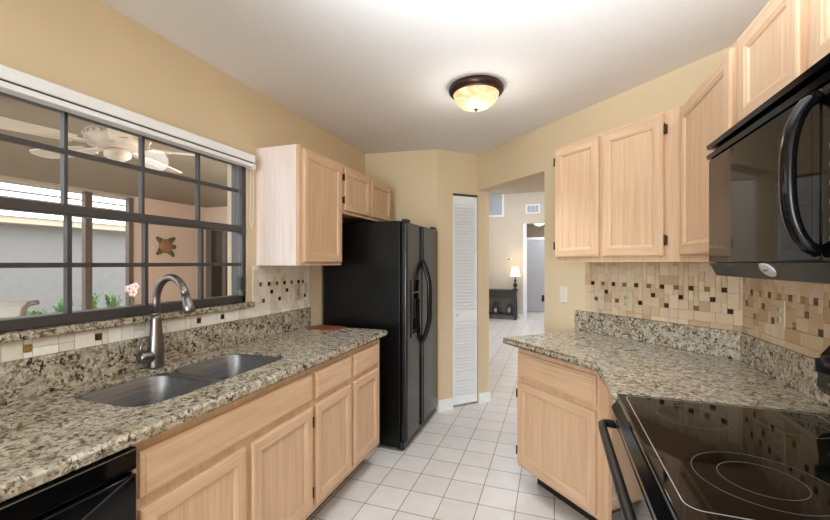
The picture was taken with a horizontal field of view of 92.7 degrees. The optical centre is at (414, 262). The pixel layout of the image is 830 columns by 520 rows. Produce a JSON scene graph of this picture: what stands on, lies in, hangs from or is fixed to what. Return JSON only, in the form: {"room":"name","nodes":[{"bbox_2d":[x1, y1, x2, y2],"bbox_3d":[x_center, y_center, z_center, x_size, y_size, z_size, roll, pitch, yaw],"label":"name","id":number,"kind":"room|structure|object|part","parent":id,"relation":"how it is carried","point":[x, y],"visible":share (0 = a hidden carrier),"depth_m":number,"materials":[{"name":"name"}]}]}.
{"room":"kitchen","nodes":[
{"label":"kitchen","id":0,"kind":"room"},
{"bbox_2d":[0,95,226,207],"bbox_3d":[-2.868,-1.100,4.340,4.520,0.080,5.500,0,0,19],"label":"ceiling","id":1,"kind":"structure","parent":0,"point":[16,160],"depth_m":4.49,"materials":[{"name":"beige paint"}]},
{"bbox_2d":[0,116,201,173],"bbox_3d":[-1.999,-0.880,2.768,1.406,0.360,1.472,0,0,-22],"label":"ceiling fan","id":2,"kind":"object","parent":1,"relation":"attached to","point":[116,145],"visible":0.73,"depth_m":2.63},
{"bbox_3d":[-2.327,-0.800,2.317,0.158,0.032,0.528,0,0,32],"label":"blade","id":3,"kind":"part","parent":2,"relation":"part of","materials":[{"name":"white wood"}]},
{"bbox_3d":[-2.549,-0.800,2.866,0.528,0.032,0.158,0,0,14],"label":"blade","id":4,"kind":"part","parent":2,"relation":"part of","materials":[{"name":"white wood"}]},
{"bbox_3d":[-2.060,-0.743,2.744,0.156,0.085,0.154,0,0,-22],"label":"lamp shade","id":5,"kind":"part","parent":2,"relation":"part of","materials":[{"name":"white glass"}]},
{"bbox_3d":[-1.736,-0.800,2.358,0.158,0.032,0.528,0,0,-40],"label":"blade","id":6,"kind":"part","parent":2,"relation":"part of","materials":[{"name":"white wood"}]},
{"bbox_3d":[-2.095,-0.800,3.247,0.158,0.032,0.528,0,0,-4],"label":"blade","id":7,"kind":"part","parent":2,"relation":"part of","materials":[{"name":"white wood"}]},
{"bbox_3d":[-1.592,-0.800,2.932,0.528,0.032,0.158,0,0,-22],"label":"blade","id":8,"kind":"part","parent":2,"relation":"part of","materials":[{"name":"white wood"}]},
{"bbox_2d":[134,196,226,304],"bbox_3d":[-2.199,0.190,6.283,4.540,2.500,1.490,0,0,19],"label":"wall","id":9,"kind":"structure","parent":0,"point":[186,241],"depth_m":6.92,"materials":[{"name":"beige paint"}]},
{"bbox_2d":[0,175,133,198],"bbox_3d":[-5.192,-1.080,4.390,0.140,0.120,4.060,0,0,19],"label":"trim","id":10,"kind":"structure","parent":9,"relation":"attached to","point":[2,177],"depth_m":5.31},
{"bbox_2d":[156,237,175,256],"bbox_3d":[-4.257,-0.279,6.788,0.066,0.370,0.374,0,0,19],"label":"plaque","id":11,"kind":"object","parent":9,"relation":"attached to","point":[165,245],"visible":1,"depth_m":6.76,"materials":[{"name":"ceramic"}]},
{"bbox_2d":[206,230,226,297],"bbox_3d":[-3.538,0.365,7.406,0.930,2.150,0.035,0,0,19],"label":"door","id":12,"kind":"structure","parent":9,"relation":"in","point":[216,241],"depth_m":7.49,"materials":[{"name":"brown metal"}]},
{"bbox_3d":[-3.516,0.395,7.408,0.730,2.050,0.008,0,0,19],"label":"glass","id":13,"kind":"part","parent":12,"relation":"part of","materials":[{"name":"glass"}]},
{"bbox_2d":[0,0,364,328],"bbox_3d":[-1.943,0.160,-0.088,0.150,2.440,8.750,0,0,19],"label":"wall","id":14,"kind":"structure","parent":0,"point":[91,48],"depth_m":1.83,"materials":[{"name":"yellow paint"}]},
{"bbox_2d":[0,92,254,343],"bbox_3d":[-1.415,-0.181,1.334,0.168,0.888,2.285,0,0,19],"label":"window","id":15,"kind":"structure","parent":14,"relation":"in","point":[19,328],"depth_m":1.70,"materials":[{"name":"clear glass"}]},
{"bbox_3d":[-1.396,0.004,1.288,0.004,0.375,2.210,0,0,19],"label":"pane","id":16,"kind":"part","parent":15,"relation":"part of","materials":[{"name":"clear glass"}]},
{"bbox_3d":[-1.415,0.248,1.334,0.168,0.030,2.285,0,0,19],"label":"granite sill","id":17,"kind":"part","parent":15,"relation":"part of","materials":[{"name":"beige stone"}]},
{"bbox_2d":[0,64,255,228],"bbox_3d":[-1.340,-0.420,1.313,0.060,0.433,2.295,0,0,19],"label":"roller blind","id":18,"kind":"object","parent":15,"relation":"attached to","point":[13,82],"visible":1,"depth_m":1.59,"materials":[{"name":"white fabric"}]},
{"bbox_3d":[-0.983,-0.399,2.383,0.028,0.391,0.040,0,0,19],"label":"pull chain","id":19,"kind":"part","parent":18,"relation":"part of","materials":[{"name":"white paint"}]},
{"bbox_2d":[0,265,308,362],"bbox_3d":[-1.251,0.173,1.645,0.010,0.314,2.780,0,0,19],"label":"tile backsplash","id":20,"kind":"structure","parent":14,"relation":"attached to","point":[272,285],"depth_m":2.09,"materials":[{"name":"tile"}]},
{"bbox_2d":[294,284,299,300],"bbox_3d":[-0.836,0.208,2.805,0.009,0.116,0.072,0,0,19],"label":"wall outlet","id":21,"kind":"object","parent":20,"relation":"attached to","point":[296,286],"visible":1,"depth_m":2.80,"materials":[{"name":"beige plastic"}]},
{"bbox_2d":[256,144,341,265],"bbox_3d":[-0.741,-0.345,2.620,0.329,0.720,0.493,0,0,19],"label":"upper cabinet","id":22,"kind":"object","parent":14,"relation":"attached to","point":[299,188],"visible":1,"depth_m":2.41,"materials":[{"name":"brown wood"}]},
{"bbox_3d":[-0.841,-0.345,2.395,0.289,0.720,0.003,0,0,19],"label":"panel","id":23,"kind":"part","parent":22,"relation":"part of","materials":[{"name":"laminate"}]},
{"bbox_3d":[-0.592,-0.345,2.578,0.020,0.680,0.445,0,0,19],"label":"door","id":24,"kind":"part","parent":22,"relation":"part of","materials":[{"name":"brown wood"}]},
{"bbox_2d":[341,164,390,222],"bbox_3d":[-0.510,-0.530,3.279,0.329,0.350,0.900,0,0,19],"label":"upper cabinet","id":25,"kind":"object","parent":14,"relation":"attached to","point":[365,198],"visible":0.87,"depth_m":3.14,"materials":[{"name":"brown wood"}]},
{"bbox_3d":[-0.437,-0.530,3.021,0.020,0.310,0.410,0,0,19],"label":"door","id":26,"kind":"part","parent":25,"relation":"part of","materials":[{"name":"brown wood"}]},
{"bbox_3d":[-0.294,-0.530,3.429,0.020,0.310,0.415,0,0,19],"label":"door","id":27,"kind":"part","parent":25,"relation":"part of","materials":[{"name":"brown wood"}]},
{"bbox_2d":[365,149,436,410],"bbox_3d":[-0.124,0.160,3.817,0.705,2.440,0.175,0,0,19],"label":"wall","id":28,"kind":"structure","parent":0,"point":[411,176],"depth_m":3.75,"materials":[{"name":"yellow paint"}]},
{"bbox_2d":[100,0,769,154],"bbox_3d":[-0.584,-1.100,-0.336,2.880,0.080,9.180,0,0,19],"label":"ceiling","id":29,"kind":"structure","parent":0,"point":[376,76],"depth_m":1.99,"materials":[{"name":"paint"}]},
{"bbox_2d":[449,75,503,111],"bbox_3d":[0.367,-0.985,2.382,0.326,0.150,0.326,0,0,19],"label":"ceiling light","id":30,"kind":"object","parent":29,"relation":"attached to","point":[472,93],"visible":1,"depth_m":2.29,"materials":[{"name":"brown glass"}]},
{"bbox_3d":[0.367,-0.970,2.382,0.272,0.087,0.272,0,0,19],"label":"lamp shade","id":31,"kind":"part","parent":30,"relation":"part of","materials":[{"name":"white glass"}]},
{"bbox_2d":[307,311,588,519],"bbox_3d":[0.738,1.410,3.927,3.600,0.060,18.100,0,0,19],"label":"floor","id":32,"kind":"structure","parent":0,"point":[462,464],"depth_m":2.60,"materials":[{"name":"tile"}]},
{"bbox_2d":[0,446,136,519],"bbox_3d":[-1.144,0.947,0.920,0.584,0.866,0.598,0,0,19],"label":"dishwasher","id":33,"kind":"object","parent":32,"relation":"on","point":[105,488],"visible":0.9,"depth_m":0.99,"materials":[{"name":"black plastic"}]},
{"bbox_3d":[-0.891,0.922,0.832,0.038,0.675,0.594,0,0,19],"label":"door","id":34,"kind":"part","parent":33,"relation":"part of","materials":[{"name":"black metal"}]},
{"bbox_2d":[130,368,313,519],"bbox_3d":[-0.929,0.943,1.638,0.615,0.874,0.886,0,0,19],"label":"base cabinet","id":35,"kind":"object","parent":32,"relation":"on","point":[250,457],"visible":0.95,"depth_m":1.48,"materials":[{"name":"brown wood"}]},
{"bbox_3d":[-0.722,0.957,1.329,0.020,0.497,0.413,0,0,19],"label":"door","id":36,"kind":"part","parent":35,"relation":"part of","materials":[{"name":"brown wood"}]},
{"bbox_3d":[-0.575,0.957,1.748,0.020,0.497,0.411,0,0,19],"label":"door","id":37,"kind":"part","parent":35,"relation":"part of","materials":[{"name":"brown wood"}]},
{"bbox_2d":[306,339,378,519],"bbox_3d":[-0.649,0.943,2.438,0.615,0.874,0.807,0,0,19],"label":"base cabinet","id":38,"kind":"object","parent":32,"relation":"on","point":[345,387],"visible":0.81,"depth_m":2.23,"materials":[{"name":"brown wood"}]},
{"bbox_2d":[0,307,387,502],"bbox_3d":[-0.953,0.417,1.546,0.639,0.175,2.790,0,0,19],"label":"countertop","id":39,"kind":"structure","parent":38,"relation":"on","point":[69,434],"depth_m":1.41,"materials":[{"name":"stone"}]},
{"bbox_2d":[0,407,37,432],"bbox_3d":[-1.291,0.455,0.973,0.240,0.020,0.485,0,0,19],"label":"board","id":40,"kind":"object","parent":39,"relation":"on","point":[10,419],"visible":1,"depth_m":1.14,"materials":[{"name":"beige stone"}]},
{"bbox_2d":[136,274,195,368],"bbox_3d":[-1.066,0.256,1.701,0.288,0.418,0.107,0,0,26],"label":"kitchen faucet","id":41,"kind":"object","parent":39,"relation":"on","point":[154,356],"visible":1,"depth_m":1.74,"materials":[{"name":"silver metal"}]},
{"bbox_3d":[-1.175,0.390,1.732,0.056,0.101,0.067,0,0,26],"label":"lever handle","id":42,"kind":"part","parent":41,"relation":"part of","materials":[{"name":"silver metal"}]},
{"bbox_3d":[-1.067,0.139,1.725,0.242,0.185,0.041,0,0,26],"label":"spout","id":43,"kind":"part","parent":41,"relation":"part of","materials":[{"name":"silver metal"}]},
{"bbox_2d":[75,354,282,406],"bbox_3d":[-0.925,0.573,1.681,0.378,0.191,0.771,0,0,19],"label":"double sink","id":44,"kind":"object","parent":39,"relation":"in","point":[149,390],"visible":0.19,"depth_m":1.68,"materials":[{"name":"metal"}]},
{"bbox_3d":[-0.993,0.572,1.487,0.378,0.190,0.359,0,0,19],"label":"bowl","id":45,"kind":"part","parent":44,"relation":"part of","materials":[{"name":"metal"}]},
{"bbox_3d":[-0.862,0.572,1.862,0.378,0.190,0.388,0,0,19],"label":"bowl","id":46,"kind":"part","parent":44,"relation":"part of","materials":[{"name":"metal"}]},
{"bbox_2d":[307,325,345,330],"bbox_3d":[-0.632,0.461,2.828,0.240,0.008,0.140,0,0,22],"label":"booklet","id":47,"kind":"object","parent":39,"relation":"on","point":[321,327],"visible":1,"depth_m":2.80,"materials":[{"name":"red paper"}]},
{"bbox_3d":[-0.436,0.610,2.145,0.020,0.135,0.365,0,0,19],"label":"drawer","id":48,"kind":"part","parent":38,"relation":"part of","materials":[{"name":"brown wood"}]},
{"bbox_3d":[-0.436,0.957,2.145,0.020,0.497,0.365,0,0,19],"label":"door","id":49,"kind":"part","parent":38,"relation":"part of","materials":[{"name":"brown wood"}]},
{"bbox_3d":[-0.308,0.610,2.511,0.020,0.135,0.348,0,0,19],"label":"drawer","id":50,"kind":"part","parent":38,"relation":"part of","materials":[{"name":"brown wood"}]},
{"bbox_3d":[-0.308,0.957,2.511,0.020,0.497,0.348,0,0,19],"label":"door","id":51,"kind":"part","parent":38,"relation":"part of","materials":[{"name":"brown wood"}]},
{"bbox_2d":[323,219,437,449],"bbox_3d":[-0.217,0.527,3.371,0.784,1.705,0.820,0,0,19],"label":"refrigerator","id":52,"kind":"object","parent":32,"relation":"on","point":[386,278],"visible":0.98,"depth_m":2.99,"materials":[{"name":"black metal"}]},
{"bbox_3d":[-0.026,0.501,3.048,0.051,1.607,0.338,0,0,19],"label":"freezer door","id":53,"kind":"part","parent":52,"relation":"part of","materials":[{"name":"black metal"}]},
{"bbox_3d":[-0.010,0.357,3.084,0.025,0.145,0.025,0,0,19],"label":"dispenser lever","id":54,"kind":"part","parent":52,"relation":"part of","materials":[{"name":"black plastic"}]},
{"bbox_3d":[0.005,0.345,3.049,0.008,0.430,0.200,0,0,19],"label":"dispenser frame","id":55,"kind":"part","parent":52,"relation":"part of","materials":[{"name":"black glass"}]},
{"bbox_3d":[0.081,0.502,3.169,0.088,1.585,0.028,0,0,19],"label":"handle","id":56,"kind":"part","parent":52,"relation":"part of","materials":[{"name":"black plastic"}]},
{"bbox_3d":[0.096,0.502,3.214,0.088,1.585,0.028,0,0,19],"label":"handle","id":57,"kind":"part","parent":52,"relation":"part of","materials":[{"name":"black plastic"}]},
{"bbox_3d":[0.111,0.501,3.439,0.051,1.607,0.474,0,0,19],"label":"fridge door","id":58,"kind":"part","parent":52,"relation":"part of","materials":[{"name":"black metal"}]},
{"bbox_2d":[489,289,517,319],"bbox_3d":[1.961,1.020,9.908,1.160,0.720,0.360,0,0,19],"label":"console table","id":59,"kind":"object","parent":32,"relation":"on","point":[503,297],"visible":0.5,"depth_m":9.77,"materials":[{"name":"black wood"}]},
{"bbox_2d":[492,302,498,313],"bbox_3d":[2.001,1.109,9.841,0.140,0.280,0.140,0,0,19],"label":"lantern","id":60,"kind":"object","parent":59,"relation":"on","point":[494,310],"visible":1,"depth_m":9.80,"materials":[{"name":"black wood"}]},
{"bbox_3d":[2.013,1.050,10.057,1.100,0.380,0.015,0,0,19],"label":"panel","id":61,"kind":"part","parent":59,"relation":"part of","materials":[{"name":"black wood"}]},
{"bbox_2d":[489,312,513,315],"bbox_3d":[1.961,1.270,9.908,1.060,0.040,0.300,0,0,19],"label":"shelf","id":62,"kind":"object","parent":59,"relation":"attached to","point":[490,313],"depth_m":9.71,"materials":[{"name":"black wood"}]},
{"bbox_2d":[506,304,511,313],"bbox_3d":[2.313,1.124,9.732,0.140,0.250,0.140,0,0,19],"label":"lantern","id":63,"kind":"object","parent":59,"relation":"on","point":[509,306],"visible":1,"depth_m":9.69,"materials":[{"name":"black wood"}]},
{"bbox_3d":[2.417,1.120,9.590,0.070,0.520,0.060,0,0,19],"label":"leg","id":64,"kind":"part","parent":59,"relation":"part of","materials":[{"name":"black wood"}]},
{"bbox_2d":[510,267,519,289],"bbox_3d":[2.456,0.380,9.703,0.250,0.560,0.250,0,0,19],"label":"table lamp","id":65,"kind":"object","parent":59,"relation":"on","point":[515,272],"visible":1,"depth_m":9.63,"materials":[{"name":"white fabric"}]},
{"bbox_3d":[2.456,0.214,9.703,0.250,0.230,0.250,0,0,19],"label":"lamp shade","id":66,"kind":"part","parent":65,"relation":"part of","materials":[{"name":"beige fabric"}]},
{"bbox_2d":[516,348,613,519],"bbox_3d":[1.046,0.943,1.868,0.952,0.874,1.466,0,0,-26],"label":"base cabinet","id":67,"kind":"object","parent":32,"relation":"on","point":[561,404],"visible":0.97,"depth_m":2.12,"materials":[{"name":"brown wood"}]},
{"bbox_3d":[0.761,0.979,2.191,0.020,0.502,0.568,0,0,-26],"label":"door","id":68,"kind":"part","parent":67,"relation":"part of","materials":[{"name":"brown wood"}]},
{"bbox_3d":[0.761,0.624,2.191,0.020,0.143,0.568,0,0,-26],"label":"drawer","id":69,"kind":"part","parent":67,"relation":"part of","materials":[{"name":"brown wood"}]},
{"bbox_2d":[503,310,829,413],"bbox_3d":[1.091,0.417,1.966,0.926,0.175,1.608,0,0,-8],"label":"countertop","id":70,"kind":"structure","parent":67,"relation":"on","point":[630,355],"depth_m":1.80,"materials":[{"name":"stone"}]},
{"bbox_2d":[598,346,829,519],"bbox_3d":[0.853,0.815,0.944,0.703,1.130,0.760,0,0,19],"label":"electric range","id":71,"kind":"object","parent":32,"relation":"on","point":[668,459],"visible":1,"depth_m":0.96,"materials":[{"name":"black glass"}]},
{"bbox_3d":[0.548,0.552,1.051,0.057,0.031,0.697,0,0,19],"label":"handle","id":72,"kind":"part","parent":71,"relation":"part of","materials":[{"name":"black plastic"}]},
{"bbox_3d":[0.588,0.858,1.037,0.040,0.665,0.748,0,0,19],"label":"oven door","id":73,"kind":"part","parent":71,"relation":"part of","materials":[{"name":"black glass"}]},
{"bbox_3d":[0.589,0.501,1.037,0.042,0.037,0.760,0,0,19],"label":"trim","id":74,"kind":"part","parent":71,"relation":"part of","materials":[{"name":"black metal"}]},
{"bbox_2d":[617,393,829,519],"bbox_3d":[0.871,0.470,0.938,0.605,0.025,0.760,0,0,19],"label":"cooktop","id":75,"kind":"object","parent":71,"relation":"in","point":[698,460],"depth_m":0.93,"materials":[{"name":"black glass"}]},
{"bbox_3d":[1.201,0.300,1.161,0.043,0.055,0.056,0,0,19],"label":"knob","id":76,"kind":"part","parent":71,"relation":"part of","materials":[{"name":"black plastic"}]},
{"bbox_3d":[1.145,0.365,0.842,0.084,0.230,0.760,0,0,19],"label":"control panel","id":77,"kind":"part","parent":71,"relation":"part of","materials":[{"name":"black plastic"}]},
{"bbox_2d":[437,149,488,410],"bbox_3d":[0.449,0.160,3.863,0.591,2.440,0.100,0,0,-26],"label":"wall","id":78,"kind":"structure","parent":0,"point":[456,171],"depth_m":3.76,"materials":[{"name":"yellow paint"}]},
{"bbox_2d":[438,398,452,410],"bbox_3d":[0.287,1.330,3.721,0.163,0.100,0.014,0,0,-26],"label":"baseboard","id":79,"kind":"structure","parent":78,"relation":"attached to","point":[444,404],"depth_m":3.71,"materials":[{"name":"white paint"}]},
{"bbox_2d":[453,193,476,405],"bbox_3d":[0.483,0.357,3.845,0.278,2.045,0.082,0,0,-26],"label":"door","id":80,"kind":"structure","parent":78,"relation":"in","point":[464,205],"depth_m":3.84,"materials":[{"name":"white paint"}]},
{"bbox_2d":[479,391,490,403],"bbox_3d":[0.669,1.330,3.960,0.139,0.100,0.113,0,0,-26],"label":"baseboard","id":81,"kind":"structure","parent":78,"relation":"in","point":[484,397],"depth_m":3.91,"materials":[{"name":"white paint"}]},
{"bbox_2d":[489,178,543,194],"bbox_3d":[1.456,-1.640,5.980,3.200,1.160,0.150,0,0,19],"label":"ceiling","id":82,"kind":"structure","parent":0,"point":[535,185],"depth_m":5.86,"materials":[{"name":"beige paint"}]},
{"bbox_2d":[489,192,543,313],"bbox_3d":[2.770,-0.420,9.890,3.300,3.600,0.100,0,0,19],"label":"wall","id":83,"kind":"structure","parent":0,"point":[506,232],"depth_m":9.96,"materials":[{"name":"beige paint"}]},
{"bbox_2d":[489,194,503,216],"bbox_3d":[2.042,-1.520,10.079,0.440,0.700,0.023,0,0,19],"label":"window","id":84,"kind":"structure","parent":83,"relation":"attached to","point":[496,202],"depth_m":10.06,"materials":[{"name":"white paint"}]},
{"bbox_2d":[489,314,522,317],"bbox_3d":[1.987,1.330,10.103,1.480,0.100,0.014,0,0,19],"label":"baseboard","id":85,"kind":"structure","parent":83,"relation":"attached to","point":[518,315],"depth_m":9.97,"materials":[{"name":"white paint"}]},
{"bbox_2d":[523,223,526,318],"bbox_3d":[2.727,0.200,9.835,0.085,2.360,0.028,0,0,19],"label":"trim","id":86,"kind":"structure","parent":83,"relation":"attached to","point":[524,224],"depth_m":9.82,"materials":[{"name":"white paint"}]},
{"bbox_2d":[526,204,539,213],"bbox_3d":[2.911,-1.335,9.777,0.340,0.230,0.019,0,0,19],"label":"air vent","id":87,"kind":"object","parent":83,"relation":"in","point":[530,208],"visible":1,"depth_m":9.77,"materials":[{"name":"white metal"}]},
{"bbox_2d":[527,225,543,236],"bbox_3d":[3.846,0.080,10.785,1.860,2.600,2.300,0,0,19],"label":"wall","id":88,"kind":"structure","parent":0,"point":[532,230],"depth_m":11.97,"materials":[{"name":"beige paint"}]},
{"bbox_2d":[527,237,543,311],"bbox_3d":[3.540,0.330,11.099,0.905,2.100,0.140,0,0,12],"label":"door","id":89,"kind":"structure","parent":88,"relation":"in","point":[535,245],"depth_m":11.15,"materials":[{"name":"white paint"}]},
{"bbox_3d":[3.547,0.330,11.133,0.905,2.100,0.070,0,0,12],"label":"casing","id":90,"kind":"part","parent":89,"relation":"part of","materials":[{"name":"white paint"}]},
{"bbox_2d":[477,46,731,332],"bbox_3d":[1.154,0.160,2.917,0.142,2.440,2.217,0,0,-26],"label":"wall","id":91,"kind":"structure","parent":0,"point":[529,156],"depth_m":2.88,"materials":[{"name":"yellow paint"}]},
{"bbox_2d":[560,286,567,302],"bbox_3d":[1.083,0.230,2.889,0.009,0.116,0.072,0,0,-26],"label":"light switch","id":92,"kind":"object","parent":91,"relation":"attached to","point":[563,290],"visible":1,"depth_m":2.88,"materials":[{"name":"white plastic"}]},
{"bbox_2d":[553,106,681,261],"bbox_3d":[1.204,-0.370,2.266,0.331,0.730,0.777,0,0,-26],"label":"upper cabinet","id":93,"kind":"object","parent":91,"relation":"attached to","point":[617,190],"visible":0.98,"depth_m":2.11,"materials":[{"name":"brown wood"}]},
{"bbox_3d":[0.971,-0.378,2.389,0.020,0.685,0.326,0,0,-26],"label":"door","id":94,"kind":"part","parent":93,"relation":"part of","materials":[{"name":"brown wood"}]},
{"bbox_3d":[1.127,-0.378,2.066,0.020,0.685,0.343,0,0,-26],"label":"door","id":95,"kind":"part","parent":93,"relation":"part of","materials":[{"name":"brown wood"}]},
{"bbox_2d":[585,262,743,331],"bbox_3d":[1.366,0.163,2.299,0.010,0.334,0.918,0,0,-26],"label":"tile backsplash","id":96,"kind":"structure","parent":91,"relation":"attached to","point":[687,293],"depth_m":2.19,"materials":[{"name":"tile"}]},
{"bbox_2d":[621,291,632,310],"bbox_3d":[1.296,0.232,2.423,0.009,0.116,0.072,0,0,-26],"label":"wall outlet","id":97,"kind":"object","parent":96,"relation":"attached to","point":[626,297],"visible":1,"depth_m":2.42,"materials":[{"name":"beige plastic"}]},
{"bbox_3d":[0.416,0.160,-1.629,0.140,2.440,7.400,0,0,19],"label":"wall","id":98,"kind":"structure","parent":0,"visible":0},
{"bbox_2d":[680,40,737,261],"bbox_3d":[1.269,-0.362,1.509,0.319,0.715,0.627,0,0,19],"label":"upper cabinet","id":99,"kind":"object","parent":98,"relation":"attached to","point":[711,110],"visible":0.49,"depth_m":1.55,"materials":[{"name":"brown wood"}]},
{"bbox_2d":[738,0,829,121],"bbox_3d":[1.040,-0.561,0.854,0.319,0.318,0.760,0,0,19],"label":"upper cabinet","id":100,"kind":"object","parent":98,"relation":"attached to","point":[786,38],"visible":0.71,"depth_m":1.02,"materials":[{"name":"brown wood"}]},
{"bbox_2d":[706,52,829,283],"bbox_3d":[0.980,-0.179,0.875,0.446,0.438,0.759,0,0,19],"label":"microwave","id":101,"kind":"object","parent":100,"relation":"attached to","point":[769,172],"visible":1,"depth_m":0.89,"materials":[{"name":"black plastic"}]},
{"bbox_3d":[0.970,0.020,0.878,0.298,0.040,0.757,0,0,19],"label":"panel","id":102,"kind":"part","parent":101,"relation":"part of","materials":[{"name":"black ceramic"}]},
{"bbox_3d":[0.736,-0.168,0.755,0.066,0.316,0.032,0,0,19],"label":"handle","id":103,"kind":"part","parent":101,"relation":"part of","materials":[{"name":"black plastic"}]},
{"bbox_3d":[0.743,-0.167,0.653,0.022,0.330,0.182,0,0,19],"label":"control panel","id":104,"kind":"part","parent":101,"relation":"part of","materials":[{"name":"black glass"}]},
{"bbox_3d":[0.837,-0.560,0.728,0.020,0.280,0.340,0,0,19],"label":"door","id":105,"kind":"part","parent":100,"relation":"part of","materials":[{"name":"brown wood"}]},
{"bbox_2d":[743,277,829,357],"bbox_3d":[1.308,0.163,1.152,0.010,0.334,1.546,0,0,19],"label":"tile backsplash","id":106,"kind":"structure","parent":98,"relation":"attached to","point":[807,332],"depth_m":1.50,"materials":[{"name":"tile"}]},
{"bbox_2d":[775,299,785,330],"bbox_3d":[1.443,0.204,1.567,0.009,0.116,0.072,0,0,19],"label":"wall outlet","id":107,"kind":"object","parent":106,"relation":"attached to","point":[780,305],"visible":1,"depth_m":1.56,"materials":[{"name":"beige plastic"}]},
{"bbox_2d":[776,305,780,313],"bbox_3d":[1.440,0.184,1.568,0.002,0.033,0.033,0,0,19],"label":"socket","id":108,"kind":"object","parent":107,"relation":"attached to","point":[778,307],"depth_m":1.57,"materials":[{"name":"beige plastic"}]},
{"bbox_2d":[776,315,780,323],"bbox_3d":[1.440,0.224,1.568,0.002,0.033,0.033,0,0,19],"label":"socket","id":109,"kind":"object","parent":107,"relation":"attached to","point":[778,317],"depth_m":1.57,"materials":[{"name":"beige plastic"}]},
{"label":"outside","id":110,"kind":"structure","parent":0,"visible":0},
{"bbox_3d":[-7.118,1.470,6.727,14.120,0.060,16.000,0,0,19],"label":"ground","id":111,"kind":"structure","parent":110,"visible":0},
{"bbox_2d":[0,300,39,317],"bbox_3d":[-3.007,0.847,2.399,0.634,1.177,0.862,0,0,8],"label":"patio chair","id":112,"kind":"object","parent":111,"relation":"on","point":[7,308],"visible":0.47,"depth_m":2.71,"materials":[{"name":"beige fabric"}]},
{"bbox_3d":[-3.002,0.651,2.437,0.578,0.765,0.781,0,0,8],"label":"sling seat","id":113,"kind":"part","parent":112,"relation":"part of","materials":[{"name":"beige fabric"}]},
{"bbox_3d":[-2.705,0.650,2.395,0.034,0.783,0.786,0,0,8],"label":"rail","id":114,"kind":"part","parent":112,"relation":"part of","materials":[{"name":"brown metal"}]},
{"bbox_2d":[26,308,47,315],"bbox_3d":[-5.901,1.072,6.159,0.339,0.736,0.337,0,0,13],"label":"fern","id":115,"kind":"object","parent":111,"relation":"on","point":[31,312],"visible":0.06,"depth_m":6.11,"materials":[{"name":"green plant"}]},
{"bbox_2d":[0,215,124,314],"bbox_3d":[-9.299,0.180,10.668,3.400,2.520,26.000,0,0,19],"label":"neighbor house","id":116,"kind":"structure","parent":111,"relation":"on","point":[22,239],"depth_m":9.18,"materials":[{"name":"paint"}]},
{"bbox_2d":[51,298,75,312],"bbox_3d":[-5.786,1.013,6.509,0.328,0.855,0.358,0,0,-39],"label":"fern","id":117,"kind":"object","parent":111,"relation":"on","point":[59,308],"visible":0.06,"depth_m":6.52,"materials":[{"name":"green plant"}]},
{"bbox_2d":[0,180,133,309],"bbox_3d":[-6.470,0.170,5.971,3.637,2.540,13.000,0,0,19],"label":"screen enclosure","id":118,"kind":"object","parent":111,"relation":"on","point":[86,199],"visible":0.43,"depth_m":5.78,"materials":[{"name":"brown metal"}]},
{"bbox_3d":[-4.692,0.212,5.667,0.080,2.455,0.090,0,0,19],"label":"post","id":119,"kind":"part","parent":118,"relation":"part of","materials":[{"name":"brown metal"}]},
{"bbox_3d":[-4.494,0.212,6.233,0.080,2.455,0.070,0,0,19],"label":"post","id":120,"kind":"part","parent":118,"relation":"part of","materials":[{"name":"brown metal"}]},
{"bbox_2d":[78,293,99,308],"bbox_3d":[-5.619,0.978,6.878,0.327,0.925,0.355,0,0,18],"label":"fern","id":121,"kind":"object","parent":111,"relation":"on","point":[95,300],"visible":0.09,"depth_m":6.85,"materials":[{"name":"green plant"}]},
{"bbox_2d":[102,292,123,307],"bbox_3d":[-5.518,0.981,7.255,0.370,0.918,0.351,0,0,-2],"label":"fern","id":122,"kind":"object","parent":111,"relation":"on","point":[111,301],"visible":0.3,"depth_m":7.21,"materials":[{"name":"green plant"}]},
{"bbox_2d":[125,282,138,304],"bbox_3d":[-1.866,0.784,2.602,0.220,1.311,0.220,0,0,19],"label":"orchid","id":123,"kind":"object","parent":111,"relation":"on","point":[132,289],"visible":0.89,"depth_m":2.60,"materials":[{"name":"pink plant"}]}
]}

